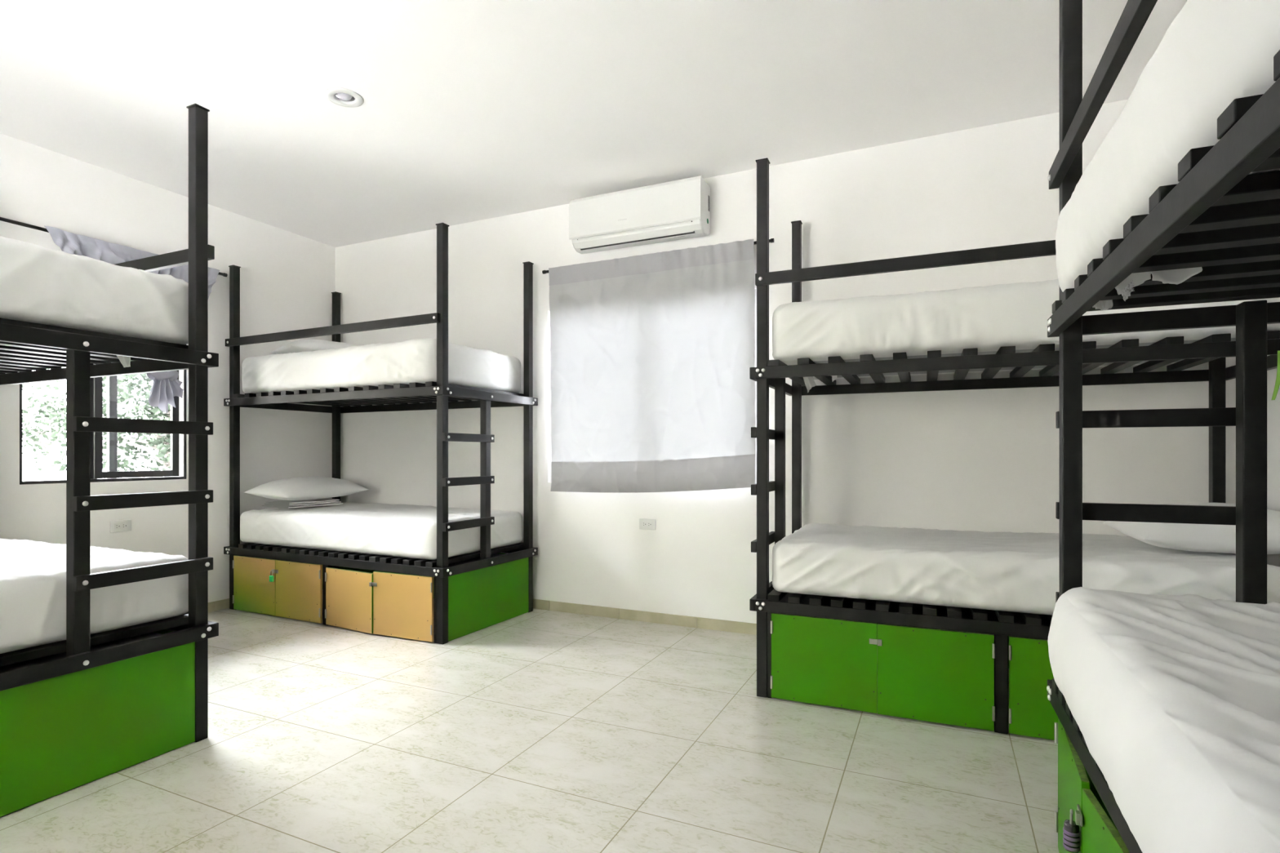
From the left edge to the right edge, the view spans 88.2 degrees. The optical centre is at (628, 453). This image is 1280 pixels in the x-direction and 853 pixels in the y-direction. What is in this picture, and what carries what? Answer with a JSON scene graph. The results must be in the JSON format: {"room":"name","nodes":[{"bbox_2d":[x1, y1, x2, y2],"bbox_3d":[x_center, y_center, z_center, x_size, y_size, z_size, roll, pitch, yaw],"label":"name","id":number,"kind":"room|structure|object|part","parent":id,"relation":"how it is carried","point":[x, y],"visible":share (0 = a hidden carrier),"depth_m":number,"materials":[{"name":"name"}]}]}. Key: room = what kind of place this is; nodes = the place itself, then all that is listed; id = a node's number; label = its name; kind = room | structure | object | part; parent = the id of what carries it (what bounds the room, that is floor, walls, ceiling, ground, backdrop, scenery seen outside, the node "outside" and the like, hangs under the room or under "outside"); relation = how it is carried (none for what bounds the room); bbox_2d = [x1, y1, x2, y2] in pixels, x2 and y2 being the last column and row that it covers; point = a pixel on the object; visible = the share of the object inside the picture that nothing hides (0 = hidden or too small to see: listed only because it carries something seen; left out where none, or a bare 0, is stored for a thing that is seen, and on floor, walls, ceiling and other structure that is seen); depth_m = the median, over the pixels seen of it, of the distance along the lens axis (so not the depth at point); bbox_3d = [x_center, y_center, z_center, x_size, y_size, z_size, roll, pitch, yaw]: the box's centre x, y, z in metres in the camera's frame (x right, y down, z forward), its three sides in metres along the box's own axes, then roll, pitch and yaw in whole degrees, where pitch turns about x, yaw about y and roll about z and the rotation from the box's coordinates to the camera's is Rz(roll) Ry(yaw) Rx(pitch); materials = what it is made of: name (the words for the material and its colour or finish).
{"room":"dormitory","nodes":[
{"label":"dormitory","id":0,"kind":"room"},
{"bbox_2d":[0,133,335,602],"bbox_3d":[-3.654,-0.318,3.119,0.075,2.835,5.736,0,0,25],"label":"wall","id":1,"kind":"structure","parent":0,"point":[287,279],"depth_m":4.59,"materials":[{"name":"paint"}]},
{"bbox_2d":[19,361,186,484],"bbox_3d":[-3.224,-0.425,4.082,0.100,1.190,0.900,0,0,25],"label":"window","id":2,"kind":"structure","parent":1,"relation":"in","point":[178,442],"depth_m":4.12,"materials":[{"name":"black metal"}]},
{"bbox_3d":[-3.130,-0.425,4.220,0.026,1.150,0.490,0,0,25],"label":"sliding sash","id":3,"kind":"part","parent":2,"relation":"part of","materials":[{"name":"black metal"}]},
{"bbox_2d":[0,217,227,276],"bbox_3d":[-3.144,-1.256,4.023,0.072,0.024,1.397,0,0,25],"label":"curtain rod","id":4,"kind":"object","parent":1,"relation":"attached to","point":[2,219],"visible":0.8,"depth_m":3.63,"materials":[{"name":"black paint"}]},
{"bbox_2d":[44,225,219,413],"bbox_3d":[-3.039,-0.769,4.132,0.090,1.018,0.992,0,0,25],"label":"curtain","id":5,"kind":"object","parent":4,"relation":"hanging from","point":[166,384],"visible":0.25,"depth_m":4.11,"materials":[{"name":"grey fabric"}]},
{"bbox_3d":[-3.041,-0.912,4.133,0.081,0.733,0.992,0,0,25],"label":"panel","id":6,"kind":"part","parent":5,"relation":"part of","materials":[{"name":"grey fabric"}]},
{"bbox_2d":[110,519,131,533],"bbox_3d":[-3.145,0.447,4.095,0.011,0.072,0.117,0,0,25],"label":"power outlet","id":7,"kind":"object","parent":1,"relation":"attached to","point":[120,526],"visible":1,"depth_m":4.09,"materials":[{"name":"white plastic"}]},
{"bbox_2d":[114,523,120,529],"bbox_3d":[-3.149,0.447,4.077,0.002,0.037,0.035,0,0,25],"label":"receptacle","id":8,"kind":"object","parent":7,"relation":"attached to","point":[117,526],"depth_m":4.07,"materials":[{"name":"white plastic"}]},
{"bbox_2d":[121,522,127,528],"bbox_3d":[-3.133,0.447,4.110,0.002,0.037,0.035,0,0,25],"label":"receptacle","id":9,"kind":"object","parent":7,"relation":"attached to","point":[124,525],"depth_m":4.11,"materials":[{"name":"white plastic"}]},
{"bbox_2d":[208,598,229,612],"bbox_3d":[-3.618,1.066,3.097,0.009,0.068,5.402,0,0,25],"label":"baseboard","id":10,"kind":"structure","parent":1,"relation":"attached to","point":[221,604],"depth_m":4.64,"materials":[{"name":"beige tile"}]},
{"bbox_2d":[0,589,1059,852],"bbox_3d":[-0.947,1.160,1.839,6.234,0.120,5.736,0,0,25],"label":"floor","id":11,"kind":"structure","parent":0,"point":[537,731],"depth_m":2.38,"materials":[{"name":"beige tile"}]},
{"bbox_2d":[0,103,218,817],"bbox_3d":[-2.701,-0.117,2.559,2.012,2.433,0.971,0,0,25],"label":"bunk bed","id":12,"kind":"object","parent":11,"relation":"on","point":[84,708],"visible":0.8,"depth_m":2.28,"materials":[{"name":"black paint"}]},
{"bbox_3d":[-1.824,0.159,2.192,0.047,1.098,0.048,0,0,25],"label":"ladder post","id":13,"kind":"part","parent":12,"relation":"part of","materials":[{"name":"black metal"}]},
{"bbox_2d":[0,235,188,367],"bbox_3d":[-2.697,-0.519,2.553,1.848,0.346,0.999,0,0,25],"label":"mattress","id":14,"kind":"object","parent":12,"relation":"on","point":[38,284],"visible":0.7,"depth_m":2.25,"materials":[{"name":"grey fabric"}]},
{"bbox_2d":[0,537,188,653],"bbox_3d":[-2.698,0.506,2.554,1.837,0.241,0.971,0,0,25],"label":"mattress","id":15,"kind":"object","parent":12,"relation":"on","point":[33,574],"visible":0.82,"depth_m":2.31,"materials":[{"name":"grey fabric"}]},
{"bbox_3d":[-1.828,0.902,2.150,0.012,0.388,0.817,0,0,25],"label":"panel","id":16,"kind":"part","parent":12,"relation":"part of","materials":[{"name":"green paint"}]},
{"bbox_3d":[-2.507,-0.365,2.984,1.955,0.052,0.025,0,0,25],"label":"rail","id":17,"kind":"part","parent":12,"relation":"part of","materials":[{"name":"black metal"}]},
{"bbox_3d":[-1.808,-0.365,2.140,0.025,0.052,0.962,0,0,25],"label":"rail","id":18,"kind":"part","parent":12,"relation":"part of","materials":[{"name":"black metal"}]},
{"bbox_3d":[-1.808,0.682,2.140,0.025,0.052,0.962,0,0,25],"label":"rail","id":19,"kind":"part","parent":12,"relation":"part of","materials":[{"name":"black metal"}]},
{"bbox_3d":[-1.888,0.902,2.688,0.443,0.376,0.015,0,0,25],"label":"locker door","id":20,"kind":"part","parent":12,"relation":"part of","materials":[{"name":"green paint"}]},
{"bbox_3d":[-2.511,-0.786,2.986,1.965,0.052,0.025,0,0,25],"label":"guard rail","id":21,"kind":"part","parent":12,"relation":"part of","materials":[{"name":"black metal"}]},
{"bbox_3d":[-2.507,0.682,2.984,1.955,0.052,0.025,0,0,25],"label":"rail","id":22,"kind":"part","parent":12,"relation":"part of","materials":[{"name":"black metal"}]},
{"bbox_3d":[-1.658,-0.114,2.547,0.048,2.427,0.048,0,0,25],"label":"post","id":23,"kind":"part","parent":12,"relation":"part of","materials":[{"name":"black metal"}]},
{"bbox_2d":[223,222,537,644],"bbox_3d":[-1.750,-0.117,4.640,2.020,2.433,0.986,0,0,26],"label":"bunk bed","id":24,"kind":"object","parent":11,"relation":"on","point":[390,596],"visible":0.92,"depth_m":4.20,"materials":[{"name":"black paint"}]},
{"bbox_3d":[-2.796,-0.114,4.694,0.048,2.427,0.048,0,0,26],"label":"post","id":25,"kind":"part","parent":24,"relation":"part of","materials":[{"name":"black metal"}]},
{"bbox_3d":[-2.638,0.682,5.095,0.025,0.052,0.956,0,0,26],"label":"rail","id":26,"kind":"part","parent":24,"relation":"part of","materials":[{"name":"black metal"}]},
{"bbox_3d":[-2.569,0.902,4.548,0.443,0.376,0.015,0,0,26],"label":"locker door","id":27,"kind":"part","parent":24,"relation":"part of","materials":[{"name":"wood"}]},
{"bbox_2d":[269,570,273,582],"bbox_3d":[-2.391,0.818,4.429,0.032,0.077,0.016,0,0,25],"label":"padlock","id":28,"kind":"object","parent":24,"relation":"attached to","point":[271,577],"visible":1,"depth_m":4.42,"materials":[{"name":"green metal"}]},
{"bbox_3d":[-2.638,-0.365,5.095,0.025,0.052,0.956,0,0,26],"label":"rail","id":29,"kind":"part","parent":24,"relation":"part of","materials":[{"name":"black metal"}]},
{"bbox_3d":[-2.617,0.902,5.085,0.012,0.388,0.810,0,0,26],"label":"panel","id":30,"kind":"part","parent":24,"relation":"part of","materials":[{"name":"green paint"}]},
{"bbox_3d":[-2.172,0.902,4.350,0.440,0.376,0.015,0,0,26],"label":"locker door","id":31,"kind":"part","parent":24,"relation":"part of","materials":[{"name":"orange wood"}]},
{"bbox_3d":[-1.967,-0.786,4.242,1.955,0.052,0.025,0,0,26],"label":"guard rail","id":32,"kind":"part","parent":24,"relation":"part of","materials":[{"name":"black metal"}]},
{"bbox_3d":[-1.954,-0.365,4.236,1.963,0.052,0.025,0,0,26],"label":"rail","id":33,"kind":"part","parent":24,"relation":"part of","materials":[{"name":"black metal"}]},
{"bbox_3d":[-1.954,0.682,4.236,1.963,0.052,0.025,0,0,26],"label":"rail","id":34,"kind":"part","parent":24,"relation":"part of","materials":[{"name":"black metal"}]},
{"bbox_3d":[-2.414,-0.114,5.463,0.048,2.427,0.048,0,0,26],"label":"post","id":35,"kind":"part","parent":24,"relation":"part of","materials":[{"name":"black metal"}]},
{"bbox_3d":[-1.739,0.908,4.118,0.440,0.364,0.015,0,0,30],"label":"locker door","id":36,"kind":"part","parent":24,"relation":"part of","materials":[{"name":"orange wood"}]},
{"bbox_2d":[240,502,522,559],"bbox_3d":[-1.740,0.506,4.648,1.834,0.242,0.934,0,0,26],"label":"mattress","id":37,"kind":"object","parent":24,"relation":"on","point":[402,531],"visible":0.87,"depth_m":4.27,"materials":[{"name":"grey fabric"}]},
{"bbox_2d":[261,498,342,508],"bbox_3d":[-2.388,0.360,4.857,0.312,0.044,0.440,0,0,29],"label":"linens","id":38,"kind":"object","parent":37,"relation":"on","point":[319,502],"visible":0.92,"depth_m":4.76,"materials":[{"name":"white fabric"}]},
{"bbox_2d":[244,476,368,500],"bbox_3d":[-2.371,0.253,4.904,0.479,0.162,0.690,0,0,27],"label":"pillow","id":39,"kind":"object","parent":38,"relation":"on","point":[305,488],"visible":1,"depth_m":4.72,"materials":[{"name":"white fabric"}]},
{"bbox_2d":[241,337,520,393],"bbox_3d":[-1.734,-0.556,4.645,1.804,0.272,0.951,0,0,26],"label":"mattress","id":40,"kind":"object","parent":24,"relation":"on","point":[411,361],"visible":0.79,"depth_m":4.19,"materials":[{"name":"grey fabric"}]},
{"bbox_2d":[271,339,358,354],"bbox_3d":[-2.209,-0.757,4.872,0.660,0.136,0.440,0,0,-45],"label":"pillow","id":41,"kind":"object","parent":40,"relation":"on","point":[302,345],"visible":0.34,"depth_m":4.64,"materials":[{"name":"white fabric"}]},
{"bbox_3d":[-1.339,0.902,3.922,0.443,0.376,0.015,0,0,23],"label":"locker door","id":42,"kind":"part","parent":24,"relation":"part of","materials":[{"name":"orange wood"}]},
{"bbox_3d":[-1.550,0.902,5.049,1.868,0.388,0.012,0,0,26],"label":"panel","id":43,"kind":"part","parent":24,"relation":"part of","materials":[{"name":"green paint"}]},
{"bbox_3d":[-1.540,-0.365,5.069,1.963,0.052,0.025,0,0,26],"label":"rail","id":44,"kind":"part","parent":24,"relation":"part of","materials":[{"name":"black metal"}]},
{"bbox_3d":[-1.080,-0.114,3.842,0.048,2.427,0.048,0,0,26],"label":"post","id":45,"kind":"part","parent":24,"relation":"part of","materials":[{"name":"black metal"}]},
{"bbox_3d":[-0.906,0.159,4.194,0.047,1.098,0.048,0,0,26],"label":"ladder post","id":46,"kind":"part","parent":24,"relation":"part of","materials":[{"name":"black metal"}]},
{"bbox_3d":[-0.877,0.902,4.220,0.012,0.388,0.810,0,0,26],"label":"panel","id":47,"kind":"part","parent":24,"relation":"part of","materials":[{"name":"green paint"}]},
{"bbox_3d":[-0.857,-0.365,4.210,0.025,0.052,0.956,0,0,26],"label":"rail","id":48,"kind":"part","parent":24,"relation":"part of","materials":[{"name":"black metal"}]},
{"bbox_3d":[-0.857,0.682,4.210,0.025,0.052,0.956,0,0,26],"label":"rail","id":49,"kind":"part","parent":24,"relation":"part of","materials":[{"name":"black metal"}]},
{"bbox_3d":[-1.540,0.682,5.069,1.963,0.052,0.025,0,0,26],"label":"rail","id":50,"kind":"part","parent":24,"relation":"part of","materials":[{"name":"black metal"}]},
{"bbox_3d":[-0.699,-0.114,4.610,0.048,2.427,0.048,0,0,26],"label":"post","id":51,"kind":"part","parent":24,"relation":"part of","materials":[{"name":"black metal"}]},
{"bbox_2d":[749,157,1279,740],"bbox_3d":[1.651,-0.117,3.018,1.999,2.433,0.978,0,0,24],"label":"bunk bed","id":52,"kind":"object","parent":11,"relation":"on","point":[949,665],"visible":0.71,"depth_m":2.81,"materials":[{"name":"black paint"}]},
{"bbox_3d":[0.757,0.682,3.421,0.025,0.052,0.969,0,0,24],"label":"rail","id":53,"kind":"part","parent":52,"relation":"part of","materials":[{"name":"black metal"}]},
{"bbox_3d":[0.612,-0.114,3.009,0.048,2.427,0.048,0,0,24],"label":"post","id":54,"kind":"part","parent":52,"relation":"part of","materials":[{"name":"black metal"}]},
{"bbox_3d":[0.757,-0.365,3.421,0.025,0.052,0.969,0,0,24],"label":"rail","id":55,"kind":"part","parent":52,"relation":"part of","materials":[{"name":"black metal"}]},
{"bbox_3d":[0.773,0.159,3.367,0.047,1.098,0.048,0,0,24],"label":"ladder post","id":56,"kind":"part","parent":52,"relation":"part of","materials":[{"name":"black metal"}]},
{"bbox_3d":[0.969,-0.114,3.804,0.048,2.427,0.048,0,0,24],"label":"post","id":57,"kind":"part","parent":52,"relation":"part of","materials":[{"name":"black metal"}]},
{"bbox_3d":[0.844,0.902,2.872,0.443,0.376,0.015,0,0,24],"label":"locker door","id":58,"kind":"part","parent":52,"relation":"part of","materials":[{"name":"green paint"}]},
{"bbox_3d":[1.462,0.682,2.588,1.942,0.052,0.025,0,0,24],"label":"rail","id":59,"kind":"part","parent":52,"relation":"part of","materials":[{"name":"black metal"}]},
{"bbox_3d":[1.466,-0.786,2.586,1.952,0.052,0.025,0,0,24],"label":"guard rail","id":60,"kind":"part","parent":52,"relation":"part of","materials":[{"name":"black metal"}]},
{"bbox_3d":[1.244,0.902,2.690,0.429,0.376,0.015,0,0,23],"label":"locker door","id":61,"kind":"part","parent":52,"relation":"part of","materials":[{"name":"green paint"}]},
{"bbox_3d":[1.839,0.902,3.429,1.847,0.388,0.012,0,0,24],"label":"panel","id":62,"kind":"part","parent":52,"relation":"part of","materials":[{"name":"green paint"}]},
{"bbox_3d":[1.848,-0.365,3.449,1.942,0.052,0.025,0,0,24],"label":"rail","id":63,"kind":"part","parent":52,"relation":"part of","materials":[{"name":"black metal"}]},
{"bbox_3d":[1.462,-0.365,2.588,1.942,0.052,0.025,0,0,24],"label":"rail","id":64,"kind":"part","parent":52,"relation":"part of","materials":[{"name":"black metal"}]},
{"bbox_2d":[771,522,1279,615],"bbox_3d":[1.648,0.504,3.023,1.829,0.246,0.983,0,0,24],"label":"mattress","id":65,"kind":"object","parent":52,"relation":"on","point":[1003,571],"visible":0.83,"depth_m":2.69,"materials":[{"name":"grey fabric"}]},
{"bbox_2d":[1103,502,1279,554],"bbox_3d":[2.366,0.294,2.675,0.620,0.190,0.470,0,0,19],"label":"pillow","id":66,"kind":"object","parent":65,"relation":"on","point":[1206,538],"visible":0.56,"depth_m":2.53,"materials":[{"name":"white fabric"}]},
{"bbox_2d":[772,279,1279,392],"bbox_3d":[1.647,-0.503,3.023,1.822,0.382,0.966,0,0,24],"label":"mattress","id":67,"kind":"object","parent":52,"relation":"on","point":[988,318],"visible":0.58,"depth_m":2.70,"materials":[{"name":"grey fabric"}]},
{"bbox_3d":[1.684,0.902,2.495,0.429,0.376,0.015,0,0,24],"label":"locker door","id":68,"kind":"part","parent":52,"relation":"part of","materials":[{"name":"green paint"}]},
{"bbox_3d":[2.698,-0.114,3.028,0.048,2.427,0.048,0,0,24],"label":"post","id":69,"kind":"part","parent":52,"relation":"part of","materials":[{"name":"black metal"}]},
{"bbox_3d":[2.553,-0.365,2.616,0.025,0.052,0.969,0,0,24],"label":"rail","id":70,"kind":"part","parent":52,"relation":"part of","materials":[{"name":"black metal"}]},
{"bbox_2d":[1271,350,1279,399],"bbox_3d":[2.167,-0.262,2.204,0.037,0.165,0.011,0,0,15],"label":"strap","id":71,"kind":"object","parent":52,"relation":"hanging from","point":[1277,378],"visible":1,"depth_m":2.20,"materials":[{"name":"green"}]},
{"bbox_2d":[1046,0,1279,852],"bbox_3d":[1.244,-0.117,0.821,0.996,2.433,2.012,0,0,24],"label":"bunk bed","id":72,"kind":"object","parent":11,"relation":"on","point":[1223,220],"visible":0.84,"depth_m":1.62,"materials":[{"name":"black paint"}]},
{"bbox_3d":[1.654,0.682,1.719,0.962,0.052,0.025,0,0,24],"label":"rail","id":73,"kind":"part","parent":72,"relation":"part of","materials":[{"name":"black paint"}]},
{"bbox_3d":[1.244,-0.114,1.859,0.048,2.427,0.048,0,0,24],"label":"post","id":74,"kind":"part","parent":72,"relation":"part of","materials":[{"name":"black metal"}]},
{"bbox_2d":[1062,808,1079,852],"bbox_3d":[0.979,0.831,1.461,0.032,0.091,0.032,0,0,35],"label":"padlock","id":75,"kind":"object","parent":72,"relation":"attached to","point":[1071,839],"visible":1,"depth_m":1.45,"materials":[{"name":"black"}]},
{"bbox_3d":[1.096,0.902,1.633,0.015,0.376,0.443,0,0,27],"label":"locker door","id":76,"kind":"part","parent":72,"relation":"part of","materials":[{"name":"green paint"}]},
{"bbox_3d":[0.827,0.682,1.001,0.025,0.052,1.955,0,0,24],"label":"rail","id":77,"kind":"part","parent":72,"relation":"part of","materials":[{"name":"black metal"}]},
{"bbox_3d":[1.645,0.902,1.698,0.817,0.388,0.012,0,0,24],"label":"panel","id":78,"kind":"part","parent":72,"relation":"part of","materials":[{"name":"green paint"}]},
{"bbox_3d":[0.917,0.908,1.226,0.015,0.364,0.436,0,0,20],"label":"locker door","id":79,"kind":"part","parent":72,"relation":"part of","materials":[{"name":"green paint"}]},
{"bbox_3d":[0.825,-0.786,0.996,0.025,0.052,1.965,0,0,24],"label":"guard rail","id":80,"kind":"part","parent":72,"relation":"part of","materials":[{"name":"black metal"}]},
{"bbox_2d":[1047,586,1279,852],"bbox_3d":[1.213,0.485,0.828,0.979,0.285,1.814,0,0,25],"label":"mattress","id":81,"kind":"object","parent":72,"relation":"on","point":[1175,700],"visible":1,"depth_m":1.04,"materials":[{"name":"grey fabric"}]},
{"bbox_3d":[1.654,-0.365,1.719,0.962,0.052,0.025,0,0,24],"label":"rail","id":82,"kind":"part","parent":72,"relation":"part of","materials":[{"name":"black metal"}]},
{"bbox_3d":[0.827,-0.365,1.001,0.025,0.052,1.955,0,0,24],"label":"rail","id":83,"kind":"part","parent":72,"relation":"part of","materials":[{"name":"black metal"}]},
{"bbox_2d":[1055,0,1279,311],"bbox_3d":[1.251,-0.516,0.823,0.975,0.349,1.833,0,0,24],"label":"mattress","id":84,"kind":"object","parent":72,"relation":"on","point":[1213,54],"visible":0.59,"depth_m":0.99,"materials":[{"name":"grey fabric"}]},
{"bbox_3d":[1.603,0.159,1.701,0.048,1.098,0.047,0,0,24],"label":"ladder post","id":85,"kind":"part","parent":72,"relation":"part of","materials":[{"name":"black metal"}]},
{"bbox_2d":[0,0,1186,247],"bbox_3d":[-0.947,-1.810,1.839,6.234,0.150,5.736,0,0,25],"label":"ceiling","id":86,"kind":"structure","parent":0,"point":[471,110],"depth_m":3.14,"materials":[{"name":"white paint"}]},
{"bbox_2d":[324,87,364,106],"bbox_3d":[-1.380,-1.780,3.216,0.172,0.114,0.172,0,0,25],"label":"recessed light","id":87,"kind":"object","parent":86,"relation":"in","point":[344,97],"visible":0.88,"depth_m":3.21,"materials":[{"name":"white plastic"}]},
{"bbox_3d":[-1.380,-1.774,3.216,0.074,0.102,0.074,0,0,25],"label":"bulb","id":88,"kind":"part","parent":87,"relation":"part of","materials":[{"name":"grey glass"}]},
{"bbox_2d":[335,99,1235,623],"bbox_3d":[0.245,-0.318,4.360,5.914,2.835,0.160,0,0,25],"label":"wall","id":89,"kind":"structure","parent":0,"point":[985,460],"depth_m":3.84,"materials":[{"name":"paint"}]},
{"bbox_2d":[568,175,710,253],"bbox_3d":[0.064,-1.513,4.242,0.910,0.330,0.206,0,0,25],"label":"air conditioner","id":90,"kind":"object","parent":89,"relation":"attached to","point":[679,209],"visible":1,"depth_m":4.14,"materials":[{"name":"white plastic"}]},
{"bbox_2d":[533,599,756,635],"bbox_3d":[0.209,1.066,4.283,5.910,0.068,0.009,0,0,25],"label":"baseboard","id":91,"kind":"structure","parent":89,"relation":"attached to","point":[602,611],"depth_m":4.31,"materials":[{"name":"beige tile"}]},
{"bbox_2d":[639,518,655,530],"bbox_3d":[0.124,0.460,4.322,0.117,0.072,0.011,0,0,25],"label":"power outlet","id":92,"kind":"object","parent":89,"relation":"attached to","point":[644,523],"visible":1,"depth_m":4.32,"materials":[{"name":"white plastic"}]},
{"bbox_2d":[642,521,647,527],"bbox_3d":[0.106,0.460,4.326,0.035,0.037,0.002,0,0,25],"label":"receptacle","id":93,"kind":"object","parent":92,"relation":"attached to","point":[644,523],"depth_m":4.32,"materials":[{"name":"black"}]},
{"bbox_2d":[647,521,652,527],"bbox_3d":[0.140,0.460,4.311,0.035,0.037,0.002,0,0,25],"label":"receptacle","id":94,"kind":"object","parent":92,"relation":"attached to","point":[649,523],"depth_m":4.31,"materials":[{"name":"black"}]},
{"bbox_2d":[550,288,756,484],"bbox_3d":[0.145,-0.405,4.382,1.515,1.210,0.065,0,0,25],"label":"window","id":95,"kind":"structure","parent":89,"relation":"in","point":[755,289],"depth_m":4.05,"materials":[{"name":"silver metal"}]},
{"bbox_2d":[542,238,774,274],"bbox_3d":[0.143,-1.268,4.283,1.612,0.024,0.064,0,0,25],"label":"curtain rod","id":96,"kind":"object","parent":89,"relation":"attached to","point":[771,240],"visible":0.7,"depth_m":3.96,"materials":[{"name":"black paint"}]},
{"bbox_2d":[548,239,755,493],"bbox_3d":[0.107,-0.513,4.264,1.444,1.542,0.040,0,0,25],"label":"curtain","id":97,"kind":"object","parent":96,"relation":"hanging from","point":[652,354],"visible":1,"depth_m":4.23,"materials":[{"name":"grey fabric"}]},
{"bbox_2d":[1266,355,1279,566],"bbox_3d":[1.799,-0.318,0.541,0.160,2.835,5.736,0,0,25],"label":"wall","id":98,"kind":"structure","parent":0,"point":[1273,406],"depth_m":2.89,"materials":[{"name":"paint"}]},
{"label":"outside","id":99,"kind":"structure","parent":0,"visible":0},
{"bbox_2d":[22,477,125,480],"bbox_3d":[0.000,1.425,0.000,90.000,0.050,90.000,0,0,25],"label":"ground","id":100,"kind":"structure","parent":99,"point":[123,477],"depth_m":36.13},
{"bbox_3d":[-6.213,1.390,7.915,30.000,0.020,19.000,0,0,25],"label":"gravel","id":101,"kind":"object","parent":100,"relation":"on","visible":0},
{"bbox_2d":[22,368,151,479],"bbox_3d":[-8.758,-0.354,10.501,2.745,3.523,2.746,0,0,-16],"label":"leafy tree","id":102,"kind":"object","parent":101,"relation":"on","point":[51,473],"visible":0.4,"depth_m":10.13,"materials":[{"name":"green plant"}]},
{"bbox_2d":[31,360,170,479],"bbox_3d":[-5.760,-0.520,8.542,2.389,3.854,2.758,0,0,25],"label":"leafy tree","id":103,"kind":"object","parent":101,"relation":"on","point":[162,444],"visible":0.19,"depth_m":8.21,"materials":[{"name":"green plant"}]},
{"bbox_2d":[104,374,164,465],"bbox_3d":[-8.915,-0.911,14.110,4.043,4.633,3.631,0,0,-13],"label":"leafy tree","id":104,"kind":"object","parent":101,"relation":"on","point":[128,404],"visible":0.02,"depth_m":13.67,"materials":[{"name":"green plant"}]}
]}

